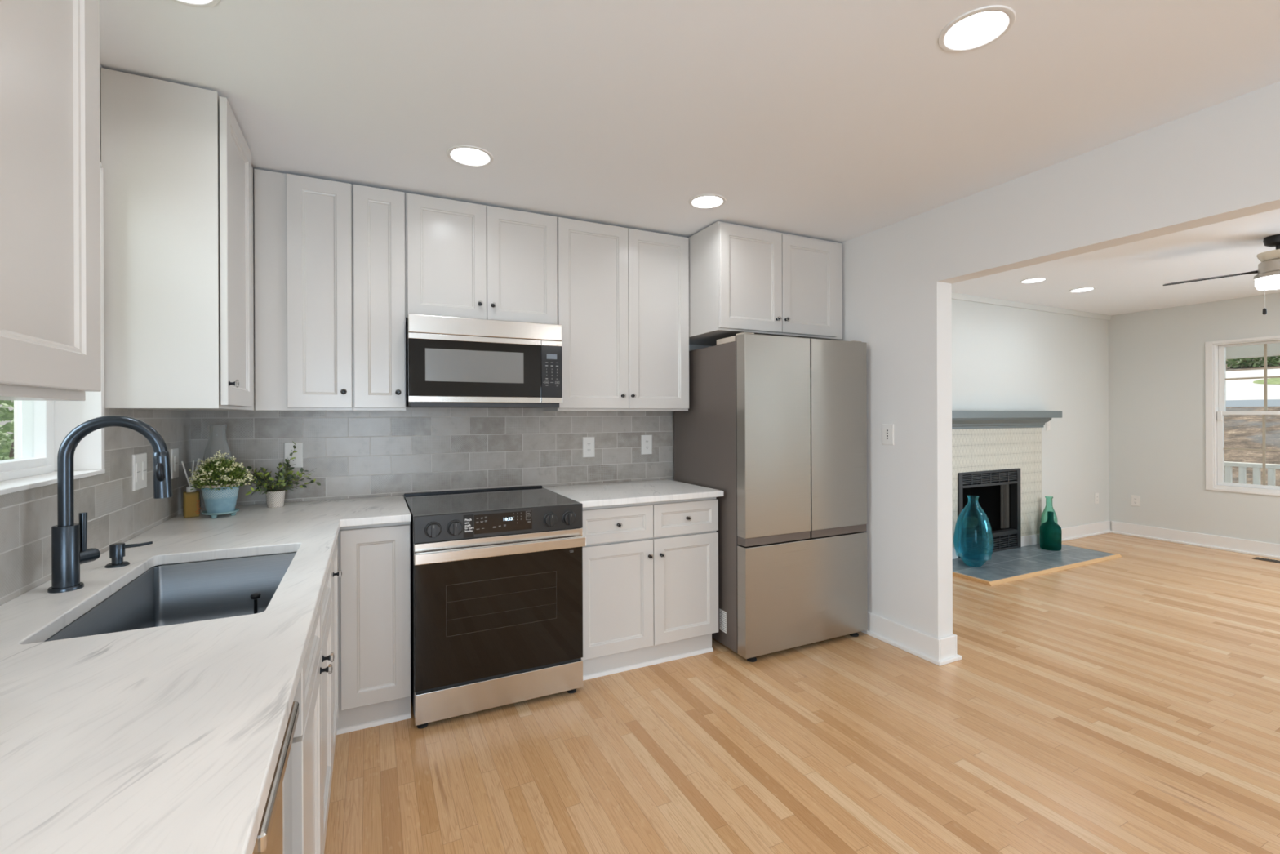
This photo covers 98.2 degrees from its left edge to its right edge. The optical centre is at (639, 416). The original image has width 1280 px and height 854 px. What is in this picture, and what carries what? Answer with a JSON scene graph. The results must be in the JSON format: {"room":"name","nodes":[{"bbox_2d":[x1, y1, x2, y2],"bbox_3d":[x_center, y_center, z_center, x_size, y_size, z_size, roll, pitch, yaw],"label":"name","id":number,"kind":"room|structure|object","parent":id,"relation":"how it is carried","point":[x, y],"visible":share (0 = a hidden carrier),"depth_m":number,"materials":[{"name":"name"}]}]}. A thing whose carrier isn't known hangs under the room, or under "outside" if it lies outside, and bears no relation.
{"room":"kitchen","nodes":[
{"label":"kitchen","id":0,"kind":"room"},
{"bbox_2d":[9,63,173,600],"bbox_3d":[-0.978,0.114,0.070,0.180,2.452,5.666,0,0,-26],"label":"wall","id":1,"kind":"structure","parent":0,"point":[19,402],"depth_m":1.65,"materials":[{"name":"white paint"}]},
{"bbox_2d":[0,0,101,400],"bbox_3d":[-0.917,-0.565,0.550,0.352,1.073,0.875,0,0,-26],"label":"upper cabinet","id":2,"kind":"object","parent":1,"relation":"attached to","point":[51,320],"visible":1,"depth_m":0.86,"materials":[{"name":"grey paint"}]},
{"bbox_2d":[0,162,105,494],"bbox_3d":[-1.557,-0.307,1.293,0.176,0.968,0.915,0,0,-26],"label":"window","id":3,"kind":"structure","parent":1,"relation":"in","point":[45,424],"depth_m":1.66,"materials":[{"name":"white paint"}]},
{"bbox_2d":[0,406,191,605],"bbox_3d":[-1.383,0.197,1.115,0.009,0.458,3.300,0,0,-26],"label":"backsplash","id":4,"kind":"structure","parent":1,"relation":"attached to","point":[117,513],"depth_m":1.75,"materials":[{"name":"tile"}]},
{"bbox_2d":[132,452,146,490],"bbox_3d":[-1.808,0.198,2.007,0.009,0.128,0.122,0,0,-26],"label":"light switch","id":5,"kind":"object","parent":4,"relation":"attached to","point":[139,461],"visible":1,"depth_m":1.99,"materials":[{"name":"white plastic"}]},
{"bbox_2d":[170,448,178,479],"bbox_3d":[-1.984,0.200,2.366,0.009,0.126,0.086,0,0,-26],"label":"light switch","id":6,"kind":"object","parent":4,"relation":"attached to","point":[175,451],"visible":0.99,"depth_m":2.35,"materials":[{"name":"white plastic"}]},
{"bbox_2d":[100,67,253,410],"bbox_3d":[-1.681,-0.563,2.114,0.352,1.073,0.643,0,0,-26],"label":"upper cabinet","id":7,"kind":"object","parent":1,"relation":"attached to","point":[176,157],"visible":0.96,"depth_m":1.83,"materials":[{"name":"grey paint"}]},
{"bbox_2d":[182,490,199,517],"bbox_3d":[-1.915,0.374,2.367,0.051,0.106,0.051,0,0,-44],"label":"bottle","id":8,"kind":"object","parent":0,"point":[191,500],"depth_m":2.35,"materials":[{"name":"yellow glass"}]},
{"bbox_2d":[201,188,710,507],"bbox_3d":[-0.586,0.110,3.407,3.812,2.452,0.120,0,0,-26],"label":"wall","id":9,"kind":"structure","parent":0,"point":[691,347],"depth_m":2.71,"materials":[{"name":"white paint"}]},
{"bbox_2d":[253,168,354,411],"bbox_3d":[-1.591,-0.564,2.655,0.386,1.073,0.346,0,0,-26],"label":"upper cabinet","id":10,"kind":"object","parent":9,"relation":"attached to","point":[303,225],"visible":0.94,"depth_m":2.53,"materials":[{"name":"grey paint"}]},
{"bbox_2d":[351,184,405,411],"bbox_3d":[-1.313,-0.565,2.791,0.232,1.073,0.346,0,0,-26],"label":"upper cabinet","id":11,"kind":"object","parent":9,"relation":"attached to","point":[379,238],"visible":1,"depth_m":2.67,"materials":[{"name":"grey paint"}]},
{"bbox_2d":[191,403,673,507],"bbox_3d":[-0.940,0.177,3.163,2.584,0.491,0.009,0,0,-26],"label":"backsplash","id":12,"kind":"structure","parent":9,"relation":"attached to","point":[413,450],"depth_m":3.06,"materials":[{"name":"tile"}]},
{"bbox_2d":[284,442,302,467],"bbox_3d":[-1.729,0.192,2.767,0.079,0.126,0.008,0,0,-26],"label":"wall outlet","id":13,"kind":"object","parent":12,"relation":"attached to","point":[288,446],"visible":0.78,"depth_m":2.77,"materials":[{"name":"white plastic"}]},
{"bbox_2d":[289,448,297,461],"bbox_3d":[-1.728,0.192,2.764,0.033,0.063,0.002,0,0,-26],"label":"receptacle","id":14,"kind":"object","parent":13,"relation":"attached to","point":[295,454],"depth_m":2.77,"materials":[{"name":"white plastic"}]},
{"bbox_2d":[582,436,595,457],"bbox_3d":[-0.319,0.190,3.455,0.079,0.126,0.008,0,0,-26],"label":"wall outlet","id":15,"kind":"object","parent":12,"relation":"attached to","point":[588,445],"visible":1,"depth_m":3.45,"materials":[{"name":"white plastic"}]},
{"bbox_2d":[586,441,591,452],"bbox_3d":[-0.318,0.190,3.453,0.033,0.063,0.002,0,0,-26],"label":"receptacle","id":16,"kind":"object","parent":15,"relation":"attached to","point":[588,444],"depth_m":3.45,"materials":[{"name":"white plastic"}]},
{"bbox_2d":[640,435,652,454],"bbox_3d":[0.045,0.184,3.633,0.079,0.126,0.008,0,0,-26],"label":"wall outlet","id":17,"kind":"object","parent":12,"relation":"attached to","point":[646,440],"visible":1,"depth_m":3.63,"materials":[{"name":"white plastic"}]},
{"bbox_2d":[644,440,648,449],"bbox_3d":[0.046,0.184,3.630,0.033,0.063,0.002,0,0,-26],"label":"receptacle","id":18,"kind":"object","parent":17,"relation":"attached to","point":[646,442],"depth_m":3.63,"materials":[{"name":"white plastic"}]},
{"bbox_2d":[404,192,557,324],"bbox_3d":[-0.862,-0.797,3.012,0.772,0.614,0.346,0,0,-26],"label":"upper cabinet","id":19,"kind":"object","parent":9,"relation":"attached to","point":[464,260],"visible":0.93,"depth_m":2.87,"materials":[{"name":"grey paint"}]},
{"bbox_2d":[405,314,562,408],"bbox_3d":[-0.844,-0.268,2.973,0.758,0.438,0.411,0,0,-26],"label":"microwave","id":20,"kind":"object","parent":9,"relation":"attached to","point":[451,362],"visible":0.99,"depth_m":2.78,"materials":[{"name":"silver metal"}]},
{"bbox_2d":[542,217,688,411],"bbox_3d":[-0.134,-0.570,3.366,0.842,1.073,0.346,0,0,-26],"label":"upper cabinet","id":21,"kind":"object","parent":9,"relation":"attached to","point":[623,293],"visible":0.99,"depth_m":3.23,"materials":[{"name":"grey paint"}]},
{"bbox_2d":[688,221,842,346],"bbox_3d":[0.746,-0.802,3.614,0.955,0.617,0.674,0,0,-26],"label":"upper cabinet","id":22,"kind":"object","parent":9,"relation":"attached to","point":[742,278],"visible":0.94,"depth_m":3.31,"materials":[{"name":"grey paint"}]},
{"bbox_2d":[99,0,1279,315],"bbox_3d":[2.818,-1.188,1.890,8.750,0.120,6.006,0,0,-26],"label":"ceiling","id":23,"kind":"structure","parent":0,"point":[836,121],"depth_m":1.95,"materials":[{"name":"white paint"}]},
{"bbox_2d":[171,0,221,7],"bbox_3d":[-1.183,-1.128,1.409,0.194,0.042,0.194,0,0,-26],"label":"ceiling light","id":24,"kind":"object","parent":23,"relation":"attached to","point":[197,3],"visible":1,"depth_m":1.49,"materials":[{"name":"white paint"}]},
{"bbox_2d":[446,145,493,166],"bbox_3d":[-0.727,-1.130,2.375,0.194,0.042,0.194,0,0,-26],"label":"ceiling light","id":25,"kind":"object","parent":23,"relation":"attached to","point":[465,155],"visible":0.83,"depth_m":2.41,"materials":[{"name":"white paint"}]},
{"bbox_2d":[688,194,725,208],"bbox_3d":[0.350,-1.135,2.887,0.194,0.042,0.194,0,0,-26],"label":"ceiling light","id":26,"kind":"object","parent":23,"relation":"attached to","point":[703,201],"visible":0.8,"depth_m":2.93,"materials":[{"name":"white paint"}]},
{"bbox_2d":[937,4,1016,52],"bbox_3d":[0.973,-1.136,1.608,0.194,0.042,0.194,0,0,-26],"label":"ceiling light","id":27,"kind":"object","parent":23,"relation":"attached to","point":[976,28],"visible":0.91,"depth_m":1.63,"materials":[{"name":"white paint"}]},
{"bbox_2d":[1019,277,1047,283],"bbox_3d":[3.269,-1.147,4.608,0.194,0.042,0.194,0,0,-26],"label":"ceiling light","id":28,"kind":"object","parent":23,"relation":"attached to","point":[1033,280],"visible":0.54,"depth_m":4.65,"materials":[{"name":"white paint"}]},
{"bbox_2d":[1068,287,1095,292],"bbox_3d":[3.956,-1.150,4.963,0.194,0.042,0.194,0,0,-26],"label":"ceiling light","id":29,"kind":"object","parent":23,"relation":"attached to","point":[1082,289],"visible":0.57,"depth_m":5.00,"materials":[{"name":"white paint"}]},
{"bbox_2d":[1163,234,1279,314],"bbox_3d":[4.028,-0.888,3.575,0.937,0.492,0.910,0,0,-26],"label":"ceiling fan","id":30,"kind":"object","parent":23,"relation":"hanging from","point":[1268,277],"visible":1,"depth_m":3.48,"materials":[{"name":"grey metal"}]},
{"bbox_2d":[324,532,1279,853],"bbox_3d":[2.727,1.364,2.099,8.750,0.080,6.466,0,0,-26],"label":"floor","id":31,"kind":"structure","parent":0,"point":[1130,703],"depth_m":2.25,"materials":[{"name":"brown wood"}]},
{"bbox_2d":[252,701,298,853],"bbox_3d":[-0.798,0.905,0.670,0.625,0.866,0.602,0,0,-26],"label":"dishwasher","id":32,"kind":"object","parent":31,"relation":"on","point":[274,836],"visible":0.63,"depth_m":0.88,"materials":[{"name":"silver metal"}]},
{"bbox_2d":[292,560,334,853],"bbox_3d":[-1.133,0.901,1.364,0.666,0.876,0.930,0,0,-26],"label":"base cabinet","id":33,"kind":"object","parent":31,"relation":"on","point":[312,741],"visible":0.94,"depth_m":1.40,"materials":[{"name":"grey paint"}]},
{"bbox_2d":[331,535,342,771],"bbox_3d":[-1.440,0.902,1.993,0.666,0.876,0.467,0,0,-26],"label":"base cabinet","id":34,"kind":"object","parent":31,"relation":"on","point":[335,573],"visible":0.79,"depth_m":2.22,"materials":[{"name":"grey paint"}]},
{"bbox_2d":[336,521,411,734],"bbox_3d":[-1.294,0.901,2.646,0.336,0.876,0.620,0,0,-26],"label":"base cabinet","id":35,"kind":"object","parent":31,"relation":"on","point":[374,561],"visible":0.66,"depth_m":2.39,"materials":[{"name":"grey paint"}]},
{"bbox_2d":[404,485,586,728],"bbox_3d":[-0.762,0.875,2.811,0.758,0.924,0.768,0,0,-26],"label":"range","id":36,"kind":"object","parent":31,"relation":"on","point":[496,574],"visible":1,"depth_m":2.51,"materials":[{"name":"black metal"}]},
{"bbox_2d":[404,487,582,517],"bbox_3d":[-0.770,0.427,2.825,0.758,0.009,0.692,0,0,-26],"label":"cooktop","id":37,"kind":"object","parent":36,"relation":"in","point":[501,501],"depth_m":2.71,"materials":[{"name":"black glass"}]},
{"bbox_2d":[581,497,718,680],"bbox_3d":[-0.064,0.896,3.231,0.850,0.876,0.649,0,0,-26],"label":"base cabinet","id":38,"kind":"object","parent":31,"relation":"on","point":[651,569],"visible":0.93,"depth_m":2.96,"materials":[{"name":"grey paint"}]},
{"bbox_2d":[542,479,723,507],"bbox_3d":[-0.059,0.435,3.222,0.860,0.032,0.654,0,0,-26],"label":"countertop","id":39,"kind":"structure","parent":38,"relation":"on","point":[593,495],"depth_m":3.08,"materials":[{"name":"white stone"}]},
{"bbox_2d":[674,332,867,662],"bbox_3d":[0.799,0.437,3.514,0.907,1.786,0.782,0,0,-26],"label":"refrigerator","id":40,"kind":"object","parent":31,"relation":"on","point":[777,424],"visible":0.95,"depth_m":3.15,"materials":[{"name":"grey metal"}]},
{"bbox_2d":[952,543,1121,586],"bbox_3d":[3.491,1.306,5.036,1.970,0.024,0.618,0,0,-26],"label":"hearth","id":41,"kind":"object","parent":31,"relation":"on","point":[997,567],"visible":0.77,"depth_m":4.94,"materials":[{"name":"tile"}]},
{"bbox_2d":[951,427,1041,559],"bbox_3d":[3.231,0.705,5.507,1.700,1.180,0.512,0,0,-26],"label":"fireplace","id":42,"kind":"object","parent":41,"relation":"on","point":[997,473],"visible":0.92,"depth_m":5.45,"materials":[{"name":"tile"}]},
{"bbox_2d":[962,471,1017,484],"bbox_3d":[3.332,0.585,5.293,0.835,0.098,0.030,0,0,-26],"label":"grille","id":43,"kind":"object","parent":42,"relation":"attached to","point":[969,477],"depth_m":5.28,"materials":[{"name":"black metal"}]},
{"bbox_2d":[963,534,1017,554],"bbox_3d":[3.334,1.214,5.293,0.835,0.120,0.030,0,0,-26],"label":"grille","id":44,"kind":"object","parent":42,"relation":"attached to","point":[991,543],"depth_m":5.28,"materials":[{"name":"black metal"}]},
{"bbox_2d":[1000,484,1008,528],"bbox_3d":[3.624,0.885,5.505,0.110,0.445,0.029,0,0,-26],"label":"curtain","id":45,"kind":"object","parent":42,"relation":"hanging from","point":[1005,487],"depth_m":5.50,"materials":[{"name":"grey metal"}]},
{"bbox_2d":[1040,496,1057,524],"bbox_3d":[4.116,1.049,5.578,0.136,0.488,0.136,0,0,-26],"label":"glass bottle","id":46,"kind":"object","parent":41,"relation":"on","point":[1048,507],"visible":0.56,"depth_m":5.55,"materials":[{"name":"green glass"}]},
{"bbox_2d":[1040,511,1062,551],"bbox_3d":[4.009,1.112,5.414,0.174,0.364,0.174,0,0,-26],"label":"glass bottle","id":47,"kind":"object","parent":41,"relation":"on","point":[1051,532],"visible":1,"depth_m":5.36,"materials":[{"name":"green glass"}]},
{"bbox_2d":[1252,556,1279,563],"bbox_3d":[5.757,1.308,4.988,0.110,0.004,0.320,0,0,-26],"label":"floor vent","id":48,"kind":"object","parent":31,"relation":"in","point":[1256,557],"visible":1,"depth_m":5.06,"materials":[{"name":"brown"}]},
{"bbox_2d":[1256,557,1279,562],"bbox_3d":[5.758,1.308,4.986,0.090,0.003,0.288,0,0,-26],"label":"grille","id":49,"kind":"object","parent":48,"relation":"attached to","point":[1258,558],"depth_m":5.06,"materials":[{"name":"brown"}]},
{"bbox_3d":[-0.515,0.900,0.096,0.666,0.876,0.668,0,0,-26],"label":"base cabinet","id":50,"kind":"object","parent":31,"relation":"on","visible":0},
{"bbox_2d":[0,495,411,853],"bbox_3d":[-0.966,0.440,1.313,0.912,0.032,3.290,0,0,-26],"label":"countertop","id":51,"kind":"structure","parent":50,"relation":"on","point":[166,739],"depth_m":0.82,"materials":[{"name":"white stone"}]},
{"bbox_2d":[47,415,172,593],"bbox_3d":[-1.346,0.212,1.423,0.239,0.429,0.098,0,0,-26],"label":"faucet","id":52,"kind":"object","parent":51,"relation":"on","point":[68,538],"visible":1,"depth_m":1.37,"materials":[{"name":"grey metal"}]},
{"bbox_2d":[104,541,152,568],"bbox_3d":[-1.471,0.395,1.597,0.105,0.062,0.053,0,0,-26],"label":"soap dispenser","id":53,"kind":"object","parent":51,"relation":"on","point":[117,550],"visible":1,"depth_m":1.58,"materials":[{"name":"grey metal"}]},
{"bbox_2d":[44,551,296,641],"bbox_3d":[-1.152,0.563,1.452,0.430,0.210,0.789,0,0,-26],"label":"sink","id":54,"kind":"object","parent":51,"relation":"in","point":[166,594],"visible":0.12,"depth_m":1.74,"materials":[{"name":"silver metal"}]},
{"bbox_2d":[249,592,261,613],"bbox_3d":[-1.199,0.609,1.730,0.072,0.116,0.072,0,0,-26],"label":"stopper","id":55,"kind":"object","parent":54,"relation":"in","point":[255,596],"visible":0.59,"depth_m":1.73,"materials":[{"name":"black metal"}]},
{"bbox_2d":[181,457,200,517],"bbox_3d":[-1.914,0.303,2.366,0.066,0.247,0.052,0,0,-44],"label":"reed diffuser","id":56,"kind":"object","parent":51,"relation":"on","point":[191,500],"visible":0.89,"depth_m":2.35,"materials":[{"name":"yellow glass"}]},
{"bbox_2d":[188,449,253,518],"bbox_3d":[-1.793,0.285,2.371,0.221,0.283,0.220,0,0,4],"label":"potted plant","id":57,"kind":"object","parent":51,"relation":"on","point":[220,496],"visible":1,"depth_m":2.33,"materials":[{"name":"green plant"}]},
{"bbox_2d":[244,440,320,507],"bbox_3d":[-1.705,0.271,2.629,0.332,0.311,0.223,0,0,-26],"label":"potted plant","id":58,"kind":"object","parent":51,"relation":"on","point":[275,493],"visible":0.98,"depth_m":2.60,"materials":[{"name":"green plant"}]},
{"bbox_2d":[951,298,1108,528],"bbox_3d":[3.195,0.093,5.326,4.668,2.452,0.120,0,0,-26],"label":"wall","id":59,"kind":"structure","parent":0,"point":[1004,357],"depth_m":5.81,"materials":[{"name":"white paint"}]},
{"bbox_2d":[951,410,1062,429],"bbox_3d":[3.353,0.030,5.249,1.979,0.169,0.156,0,0,-26],"label":"mantel shelf","id":60,"kind":"object","parent":59,"relation":"attached to","point":[961,420],"visible":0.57,"depth_m":5.25,"materials":[{"name":"grey paint"}]},
{"bbox_2d":[951,292,1111,319],"bbox_3d":[3.224,-1.107,5.257,4.668,0.050,0.030,0,0,-26],"label":"trim","id":61,"kind":"structure","parent":59,"relation":"attached to","point":[954,295],"depth_m":5.57,"materials":[{"name":"white paint"}]},
{"bbox_2d":[1045,421,1049,431],"bbox_3d":[4.243,0.089,5.765,0.072,0.116,0.009,0,0,-26],"label":"light switch","id":62,"kind":"object","parent":59,"relation":"attached to","point":[1047,424],"visible":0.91,"depth_m":5.75,"materials":[{"name":"white plastic"}]},
{"bbox_2d":[1061,520,1111,541],"bbox_3d":[3.233,1.254,5.258,4.668,0.131,0.033,0,0,-26],"label":"baseboard","id":63,"kind":"structure","parent":59,"relation":"attached to","point":[1068,533],"depth_m":6.05,"materials":[{"name":"white paint"}]},
{"bbox_2d":[1094,493,1098,503],"bbox_3d":[5.091,0.912,6.178,0.074,0.118,0.008,0,0,-26],"label":"wall outlet","id":64,"kind":"object","parent":59,"relation":"attached to","point":[1096,495],"visible":1,"depth_m":6.17,"materials":[{"name":"white plastic"}]},
{"bbox_2d":[839,81,1279,638],"bbox_3d":[2.327,0.100,1.646,0.121,2.452,5.600,0,0,-26],"label":"wall","id":65,"kind":"structure","parent":0,"point":[1220,162],"depth_m":2.99,"materials":[{"name":"white paint"}]},
{"bbox_2d":[881,423,893,444],"bbox_3d":[1.458,0.106,3.271,0.014,0.122,0.080,0,0,-26],"label":"light switch","id":66,"kind":"object","parent":65,"relation":"attached to","point":[887,429],"visible":1,"depth_m":3.27,"materials":[{"name":"white plastic"}]},
{"bbox_2d":[861,611,962,666],"bbox_3d":[1.375,1.262,3.605,0.187,0.131,1.374,0,0,-26],"label":"baseboard","id":67,"kind":"structure","parent":65,"relation":"attached to","point":[942,651],"depth_m":3.10,"materials":[{"name":"white paint"}]},
{"bbox_2d":[1108,292,1279,544],"bbox_3d":[6.607,0.082,3.838,0.160,2.452,5.786,0,0,-26],"label":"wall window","id":68,"kind":"structure","parent":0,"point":[1157,387],"depth_m":5.78,"materials":[{"name":"white paint"}]},
{"bbox_2d":[1131,494,1139,506],"bbox_3d":[5.426,0.923,6.073,0.008,0.118,0.074,0,0,-26],"label":"wall outlet","id":69,"kind":"object","parent":68,"relation":"attached to","point":[1135,499],"visible":1,"depth_m":6.07,"materials":[{"name":"white plastic"}]},
{"bbox_2d":[1111,520,1279,559],"bbox_3d":[6.558,1.242,3.730,0.033,0.131,5.636,0,0,-26],"label":"baseboard","id":70,"kind":"structure","parent":68,"relation":"attached to","point":[1217,542],"depth_m":5.59,"materials":[{"name":"white paint"}]},
{"bbox_2d":[1204,335,1279,496],"bbox_3d":[6.029,-0.008,4.997,0.162,1.480,1.327,0,0,-26],"label":"window","id":71,"kind":"structure","parent":68,"relation":"attached to","point":[1215,351],"depth_m":5.50,"materials":[{"name":"white paint"}]},
{"bbox_2d":[1223,414,1279,484],"bbox_3d":[6.016,0.316,4.990,0.012,0.664,1.104,0,0,-26],"label":"window pane","id":72,"kind":"object","parent":71,"relation":"attached to","point":[1264,451],"depth_m":5.24,"materials":[{"name":"clear glass"}]},
{"bbox_2d":[1225,343,1279,411],"bbox_3d":[6.049,-0.370,5.007,0.012,0.637,1.104,0,0,-26],"label":"grille","id":73,"kind":"object","parent":71,"relation":"attached to","point":[1264,377],"depth_m":5.26,"materials":[{"name":"beige"}]},
{"bbox_2d":[1226,342,1279,359],"bbox_3d":[7.117,-0.941,5.431,2.160,0.430,11.000,0,0,-26],"label":"ceiling","id":74,"kind":"structure","parent":0,"point":[1273,349],"depth_m":6.73,"materials":[{"name":"white paint"}]},
{"label":"outside","id":75,"kind":"structure","parent":0,"visible":0},
{"bbox_2d":[1226,368,1279,399],"bbox_3d":[20.081,-1.087,17.878,6.700,1.225,44.000,0,0,-26],"label":"driveway","id":76,"kind":"structure","parent":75,"point":[1236,389],"depth_m":17.56,"materials":[{"name":"white concrete"}]},
{"bbox_2d":[1253,377,1279,384],"bbox_3d":[20.878,-0.992,17.043,1.900,0.697,2.800,0,0,-26],"label":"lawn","id":77,"kind":"structure","parent":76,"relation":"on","point":[1271,380],"depth_m":17.88,"materials":[{"name":"green plant"}]},
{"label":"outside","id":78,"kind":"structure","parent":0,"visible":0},
{"bbox_2d":[1226,399,1279,406],"bbox_3d":[16.579,-0.305,16.168,1.100,0.330,44.000,0,0,-26],"label":"driveway edge","id":79,"kind":"structure","parent":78,"point":[1270,402],"depth_m":15.52,"materials":[{"name":"grey concrete"}]},
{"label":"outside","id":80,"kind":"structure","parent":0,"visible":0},
{"bbox_2d":[1224,356,1279,485],"bbox_3d":[23.371,-1.994,19.485,39.370,7.550,44.000,0,0,-26],"label":"outdoor view","id":81,"kind":"object","parent":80,"point":[1241,431],"visible":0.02,"depth_m":12.57,"materials":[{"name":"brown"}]},
{"bbox_2d":[1226,355,1279,368],"bbox_3d":[25.406,-2.333,22.874,1.974,1.443,2.126,0,0,-26],"label":"shrub","id":82,"kind":"object","parent":81,"relation":"on","point":[1273,360],"visible":0.35,"depth_m":22.67,"materials":[{"name":"green plant"}]},
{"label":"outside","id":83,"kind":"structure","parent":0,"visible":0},
{"bbox_3d":[-10.234,2.048,3.080,13.810,0.150,24.000,0,0,-26],"label":"lawn","id":84,"kind":"structure","parent":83,"visible":0},
{"bbox_2d":[0,400,13,460],"bbox_3d":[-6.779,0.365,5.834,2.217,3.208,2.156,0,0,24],"label":"shrub","id":85,"kind":"object","parent":84,"relation":"on","point":[6,451],"visible":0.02,"depth_m":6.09,"materials":[{"name":"green plant"}]},
{"bbox_2d":[13,400,17,458],"bbox_3d":[-3.251,0.046,2.963,0.097,3.800,0.100,0,0,-26],"label":"porch post","id":86,"kind":"object","parent":84,"relation":"on","point":[15,401],"visible":0.02,"depth_m":2.90,"materials":[{"name":"white paint"}]},
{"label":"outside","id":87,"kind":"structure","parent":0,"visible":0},
{"bbox_3d":[7.126,1.554,5.433,2.160,0.200,11.000,0,0,-26],"label":"floor","id":88,"kind":"structure","parent":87,"visible":0},
{"bbox_2d":[1224,461,1279,485],"bbox_3d":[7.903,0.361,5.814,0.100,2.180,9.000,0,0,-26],"label":"porch railing","id":89,"kind":"object","parent":88,"relation":"on","point":[1228,465],"visible":0.12,"depth_m":6.73,"materials":[{"name":"white paint"}]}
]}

